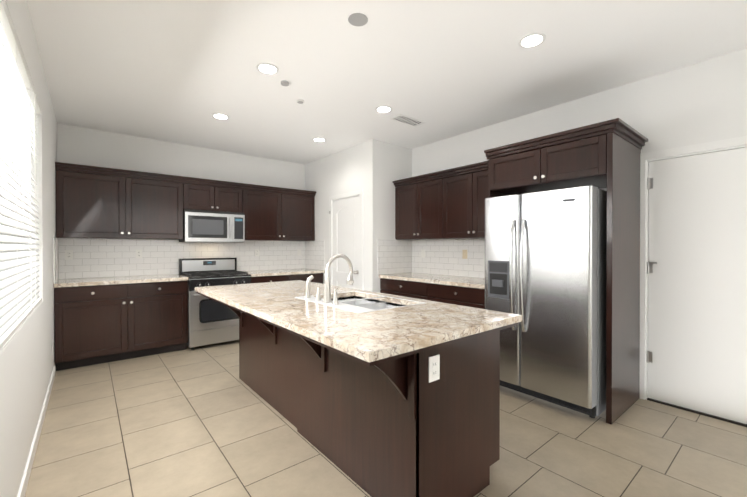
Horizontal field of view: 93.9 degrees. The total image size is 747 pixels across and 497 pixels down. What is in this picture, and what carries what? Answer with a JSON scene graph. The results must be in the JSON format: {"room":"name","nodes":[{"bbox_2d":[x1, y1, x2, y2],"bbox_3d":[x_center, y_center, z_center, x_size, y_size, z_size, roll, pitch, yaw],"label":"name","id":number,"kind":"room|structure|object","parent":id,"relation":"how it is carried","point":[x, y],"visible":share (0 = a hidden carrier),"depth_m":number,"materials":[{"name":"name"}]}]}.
{"room":"kitchen","nodes":[
{"label":"kitchen","id":0,"kind":"room"},
{"bbox_2d":[0,0,56,496],"bbox_3d":[-0.887,-0.068,0.558,0.120,2.750,9.220,0,0,-39],"label":"wall","id":1,"kind":"structure","parent":0,"point":[27,359],"depth_m":2.28,"materials":[{"name":"white paint"}]},
{"bbox_2d":[0,38,41,353],"bbox_3d":[-1.833,-0.329,1.714,0.114,1.500,2.470,0,0,-39],"label":"window","id":2,"kind":"structure","parent":1,"relation":"in","point":[8,146],"depth_m":2.21,"materials":[{"name":"white plastic"}]},
{"bbox_2d":[0,0,33,348],"bbox_3d":[-1.636,-0.333,1.521,0.052,1.483,1.909,0,0,-39],"label":"window blinds","id":3,"kind":"object","parent":2,"relation":"attached to","point":[16,309],"visible":0.96,"depth_m":1.77,"materials":[{"name":"white plastic"}]},
{"bbox_2d":[24,85,41,308],"bbox_3d":[-2.425,-0.338,2.483,0.052,1.483,0.519,0,0,-39],"label":"window blinds","id":4,"kind":"object","parent":2,"relation":"attached to","point":[36,300],"visible":0.79,"depth_m":2.44,"materials":[{"name":"white plastic"}]},
{"bbox_2d":[34,94,36,198],"bbox_3d":[-2.258,-0.681,2.328,0.008,0.700,0.008,0,0,-39],"label":"wand","id":5,"kind":"object","parent":4,"relation":"hanging from","point":[35,138],"visible":1,"depth_m":2.33,"materials":[{"name":"white plastic"}]},
{"bbox_2d":[17,365,55,496],"bbox_3d":[-0.638,1.266,0.365,0.012,0.085,8.355,0,0,-39],"label":"baseboard","id":6,"kind":"structure","parent":1,"relation":"attached to","point":[26,476],"depth_m":2.21,"materials":[{"name":"white paint"}]},
{"bbox_2d":[53,237,60,283],"bbox_3d":[-3.468,0.121,3.808,0.008,0.478,0.608,0,0,-39],"label":"tile backsplash","id":7,"kind":"structure","parent":1,"relation":"attached to","point":[56,259],"depth_m":3.82,"materials":[{"name":"white tile"}]},
{"bbox_2d":[57,123,304,278],"bbox_3d":[-2.144,-0.092,5.412,4.090,2.750,0.120,0,0,-39],"label":"wall","id":8,"kind":"structure","parent":0,"point":[86,146],"depth_m":4.78,"materials":[{"name":"white paint"}]},
{"bbox_2d":[55,166,182,239],"bbox_3d":[-3.094,-0.503,4.329,1.245,0.764,0.340,0,0,-39],"label":"upper cabinet","id":9,"kind":"object","parent":8,"relation":"attached to","point":[94,202],"depth_m":4.15,"materials":[{"name":"brown wood"}]},
{"bbox_2d":[61,238,304,278],"bbox_3d":[-2.440,0.115,5.087,3.219,0.478,0.007,0,0,-39],"label":"tile backsplash","id":10,"kind":"structure","parent":8,"relation":"attached to","point":[94,258],"depth_m":4.70,"materials":[{"name":"white tile"}]},
{"bbox_2d":[65,250,72,259],"bbox_3d":[-3.603,0.075,4.123,0.070,0.114,0.007,0,0,-39],"label":"electrical outlet","id":11,"kind":"object","parent":10,"relation":"attached to","point":[68,254],"visible":1,"depth_m":4.12,"materials":[{"name":"white plastic"}]},
{"bbox_2d":[136,250,141,257],"bbox_3d":[-3.069,0.072,4.561,0.070,0.114,0.007,0,0,-39],"label":"electrical outlet","id":12,"kind":"object","parent":10,"relation":"attached to","point":[138,253],"visible":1,"depth_m":4.56,"materials":[{"name":"white plastic"}]},
{"bbox_2d":[183,182,242,212],"bbox_3d":[-2.314,-0.704,4.968,0.774,0.369,0.340,0,0,-39],"label":"upper cabinet","id":13,"kind":"object","parent":8,"relation":"attached to","point":[208,196],"depth_m":4.82,"materials":[{"name":"brown wood"}]},
{"bbox_2d":[179,209,244,242],"bbox_3d":[-2.267,-0.301,4.913,0.766,0.423,0.469,0,0,-39],"label":"microwave","id":14,"kind":"object","parent":13,"relation":"attached to","point":[207,226],"visible":1,"depth_m":4.75,"materials":[{"name":"grey metal"}]},
{"bbox_2d":[243,186,314,240],"bbox_3d":[-1.553,-0.510,5.594,1.195,0.764,0.340,0,0,-39],"label":"upper cabinet","id":15,"kind":"object","parent":8,"relation":"attached to","point":[270,215],"depth_m":5.43,"materials":[{"name":"brown wood"}]},
{"bbox_2d":[305,141,367,290],"bbox_3d":[-0.598,-0.092,5.458,0.100,2.750,1.770,0,0,-39],"label":"wall","id":16,"kind":"structure","parent":0,"point":[341,172],"depth_m":5.36,"materials":[{"name":"white paint"}]},
{"bbox_2d":[305,241,323,269],"bbox_3d":[-0.985,0.111,5.845,0.008,0.478,0.608,0,0,-39],"label":"tile backsplash","id":17,"kind":"structure","parent":16,"relation":"attached to","point":[314,250],"depth_m":5.84,"materials":[{"name":"white tile"}]},
{"bbox_2d":[333,196,359,289],"bbox_3d":[-0.418,0.266,5.148,0.116,2.010,0.708,0,0,-39],"label":"pantry door","id":18,"kind":"structure","parent":16,"relation":"in","point":[346,226],"depth_m":5.15,"materials":[{"name":"white paint"}]},
{"bbox_2d":[329,189,363,289],"bbox_3d":[-0.379,0.233,5.180,0.116,2.102,0.864,0,0,-39],"label":"door frame","id":19,"kind":"structure","parent":16,"relation":"attached to","point":[360,193],"depth_m":4.97,"materials":[{"name":"white paint"}]},
{"bbox_2d":[25,340,746,496],"bbox_3d":[0.694,1.351,1.862,4.210,0.100,9.220,0,0,-39],"label":"floor","id":20,"kind":"structure","parent":0,"point":[202,421],"depth_m":2.30,"materials":[{"name":"tile"}]},
{"bbox_2d":[54,274,187,370],"bbox_3d":[-2.998,0.824,4.216,1.242,0.930,0.647,0,0,-39],"label":"base cabinet","id":21,"kind":"object","parent":20,"relation":"on","point":[100,320],"visible":0.96,"depth_m":3.95,"materials":[{"name":"brown wood"}]},
{"bbox_2d":[179,258,250,349],"bbox_3d":[-2.185,0.714,4.819,0.776,1.145,0.727,0,0,-39],"label":"stove","id":22,"kind":"object","parent":20,"relation":"on","point":[210,321],"visible":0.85,"depth_m":4.56,"materials":[{"name":"silver metal"}]},
{"bbox_2d":[242,269,323,283],"bbox_3d":[-1.454,0.818,5.482,1.192,0.930,0.647,0,0,-39],"label":"base cabinet","id":23,"kind":"object","parent":20,"relation":"on","point":[261,276],"visible":0.15,"depth_m":5.29,"materials":[{"name":"brown wood"}]},
{"bbox_2d":[205,296,505,496],"bbox_3d":[-0.415,0.860,2.633,0.965,0.874,2.457,0,0,-39],"label":"kitchen island","id":24,"kind":"object","parent":20,"relation":"on","point":[374,394],"depth_m":1.84,"materials":[{"name":"brown wood"}]},
{"bbox_2d":[195,280,521,367],"bbox_3d":[-0.428,0.395,2.612,1.090,0.056,2.630,0,0,-39],"label":"island countertop","id":25,"kind":"structure","parent":24,"relation":"on","point":[369,336],"depth_m":1.87,"materials":[{"name":"beige stone"}]},
{"bbox_2d":[304,254,353,304],"bbox_3d":[-0.284,0.200,2.482,0.248,0.328,0.481,0,0,-39],"label":"faucet","id":26,"kind":"object","parent":25,"relation":"on","point":[327,292],"visible":1,"depth_m":2.40,"materials":[{"name":"silver metal"}]},
{"bbox_2d":[337,296,394,307],"bbox_3d":[-0.074,0.504,2.515,0.431,0.197,0.786,0,0,-39],"label":"sink","id":27,"kind":"object","parent":25,"relation":"in","point":[363,300],"depth_m":2.75,"materials":[{"name":"silver metal"}]},
{"bbox_2d":[379,277,422,298],"bbox_3d":[0.618,0.842,4.591,0.620,0.890,0.913,0,0,-39],"label":"base cabinet","id":28,"kind":"object","parent":20,"relation":"on","point":[412,289],"depth_m":4.40,"materials":[{"name":"brown wood"}]},
{"bbox_2d":[423,281,484,308],"bbox_3d":[1.118,0.845,3.981,0.620,0.890,0.913,0,0,-39],"label":"base cabinet","id":29,"kind":"object","parent":20,"relation":"on","point":[464,291],"depth_m":3.77,"materials":[{"name":"brown wood"}]},
{"bbox_2d":[379,273,484,288],"bbox_3d":[0.858,0.379,4.276,0.645,0.040,1.702,0,0,-39],"label":"countertop","id":30,"kind":"structure","parent":29,"relation":"on","point":[432,279],"depth_m":4.18,"materials":[{"name":"beige stone"}]},
{"bbox_2d":[485,185,606,417],"bbox_3d":[1.593,0.411,3.121,0.898,1.767,0.897,0,0,-39],"label":"refrigerator","id":31,"kind":"object","parent":20,"relation":"on","point":[545,264],"visible":0.69,"depth_m":2.75,"materials":[{"name":"silver metal"}]},
{"bbox_2d":[484,118,647,424],"bbox_3d":[1.697,0.180,3.151,0.772,2.228,1.090,0,0,-39],"label":"cabinet","id":32,"kind":"object","parent":20,"relation":"on","point":[604,154],"visible":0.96,"depth_m":2.78,"materials":[{"name":"brown wood"}]},
{"bbox_2d":[27,0,746,163],"bbox_3d":[0.694,-1.499,1.848,4.210,0.100,9.220,0,0,-39],"label":"ceiling","id":33,"kind":"structure","parent":0,"point":[179,71],"depth_m":2.69,"materials":[{"name":"white paint"}]},
{"bbox_2d":[212,113,228,119],"bbox_3d":[-1.684,-1.455,3.842,0.175,0.008,0.175,0,0,-39],"label":"recessed light","id":34,"kind":"object","parent":33,"relation":"in","point":[220,116],"visible":0.98,"depth_m":3.83,"materials":[{"name":"white glass"}]},
{"bbox_2d":[256,63,278,74],"bbox_3d":[-0.855,-1.450,2.815,0.175,0.008,0.175,0,0,-39],"label":"recessed light","id":35,"kind":"object","parent":33,"relation":"in","point":[268,68],"visible":1,"depth_m":2.80,"materials":[{"name":"white glass"}]},
{"bbox_2d":[281,80,288,85],"bbox_3d":[-0.775,-1.445,3.049,0.070,0.020,0.070,0,0,-39],"label":"smoke detector","id":36,"kind":"object","parent":33,"relation":"attached to","point":[284,83],"visible":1,"depth_m":3.03,"materials":[{"name":"grey plastic"}]},
{"bbox_2d":[296,99,303,103],"bbox_3d":[-0.722,-1.448,3.442,0.076,0.016,0.076,0,0,-39],"label":"smoke detector","id":37,"kind":"object","parent":33,"relation":"attached to","point":[299,101],"visible":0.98,"depth_m":3.43,"materials":[{"name":"white plastic"}]},
{"bbox_2d":[313,137,325,141],"bbox_3d":[-0.728,-1.459,4.678,0.175,0.008,0.175,0,0,-39],"label":"recessed light","id":38,"kind":"object","parent":33,"relation":"in","point":[317,139],"visible":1,"depth_m":4.66,"materials":[{"name":"white glass"}]},
{"bbox_2d":[348,13,367,25],"bbox_3d":[-0.098,-1.448,2.208,0.124,0.005,0.124,0,0,-39],"label":"ceiling speaker","id":39,"kind":"object","parent":33,"relation":"attached to","point":[357,19],"visible":1,"depth_m":2.20,"materials":[{"name":"grey plastic"}]},
{"bbox_2d":[375,106,391,112],"bbox_3d":[0.108,-1.454,3.644,0.175,0.008,0.175,0,0,-39],"label":"recessed light","id":40,"kind":"object","parent":33,"relation":"in","point":[383,109],"visible":1,"depth_m":3.64,"materials":[{"name":"white glass"}]},
{"bbox_2d":[390,114,425,126],"bbox_3d":[0.396,-1.453,3.971,0.400,0.012,0.170,0,0,-39],"label":"ceiling vent","id":41,"kind":"object","parent":33,"relation":"in","point":[404,119],"visible":1,"depth_m":3.95,"materials":[{"name":"white metal"}]},
{"bbox_2d":[518,33,545,47],"bbox_3d":[1.104,-1.448,2.430,0.175,0.008,0.175,0,0,-39],"label":"recessed light","id":42,"kind":"object","parent":33,"relation":"in","point":[531,40],"visible":1,"depth_m":2.42,"materials":[{"name":"white glass"}]},
{"bbox_2d":[368,139,411,292],"bbox_3d":[0.246,-0.089,4.941,0.750,2.750,0.100,0,0,-39],"label":"wall","id":43,"kind":"structure","parent":0,"point":[388,163],"depth_m":4.76,"materials":[{"name":"white paint"}]},
{"bbox_2d":[377,239,412,274],"bbox_3d":[0.310,0.116,4.924,0.655,0.478,0.008,0,0,-39],"label":"tile backsplash","id":44,"kind":"structure","parent":43,"relation":"attached to","point":[393,256],"depth_m":4.91,"materials":[{"name":"white tile"}]},
{"bbox_2d":[412,48,746,277],"bbox_3d":[2.314,-0.080,3.106,0.120,2.750,9.100,0,0,-39],"label":"wall","id":45,"kind":"structure","parent":0,"point":[700,102],"depth_m":2.95,"materials":[{"name":"white paint"}]},
{"bbox_2d":[395,177,435,239],"bbox_3d":[0.725,-0.505,4.673,0.340,0.764,0.912,0,0,-39],"label":"upper cabinet","id":46,"kind":"object","parent":45,"relation":"attached to","point":[415,201],"depth_m":4.61,"materials":[{"name":"brown wood"}]},
{"bbox_2d":[413,239,484,277],"bbox_3d":[1.105,0.118,4.478,0.008,0.478,1.707,0,0,-39],"label":"tile backsplash","id":47,"kind":"structure","parent":45,"relation":"attached to","point":[442,256],"depth_m":4.59,"materials":[{"name":"white tile"}]},
{"bbox_2d":[421,249,424,257],"bbox_3d":[0.703,0.070,4.954,0.012,0.114,0.070,0,0,-39],"label":"electrical outlet","id":48,"kind":"object","parent":47,"relation":"attached to","point":[422,252],"visible":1,"depth_m":4.95,"materials":[{"name":"white plastic"}]},
{"bbox_2d":[462,250,466,258],"bbox_3d":[1.153,0.073,4.405,0.012,0.114,0.070,0,0,-39],"label":"electrical outlet","id":49,"kind":"object","parent":47,"relation":"attached to","point":[464,254],"visible":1,"depth_m":4.41,"materials":[{"name":"beige plastic"}]},
{"bbox_2d":[436,165,487,238],"bbox_3d":[1.226,-0.502,4.062,0.340,0.764,0.912,0,0,-39],"label":"upper cabinet","id":50,"kind":"object","parent":45,"relation":"attached to","point":[447,204],"depth_m":4.05,"materials":[{"name":"brown wood"}]},
{"bbox_2d":[640,136,746,426],"bbox_3d":[2.658,0.241,2.675,0.136,2.112,1.019,0,0,-39],"label":"door frame","id":51,"kind":"structure","parent":45,"relation":"attached to","point":[706,147],"depth_m":2.98,"materials":[{"name":"white paint"}]},
{"bbox_2d":[647,147,746,423],"bbox_3d":[2.633,0.272,2.661,0.056,2.018,0.873,0,0,-39],"label":"door","id":52,"kind":"structure","parent":45,"relation":"in","point":[697,312],"depth_m":2.73,"materials":[{"name":"white paint"}]}
]}

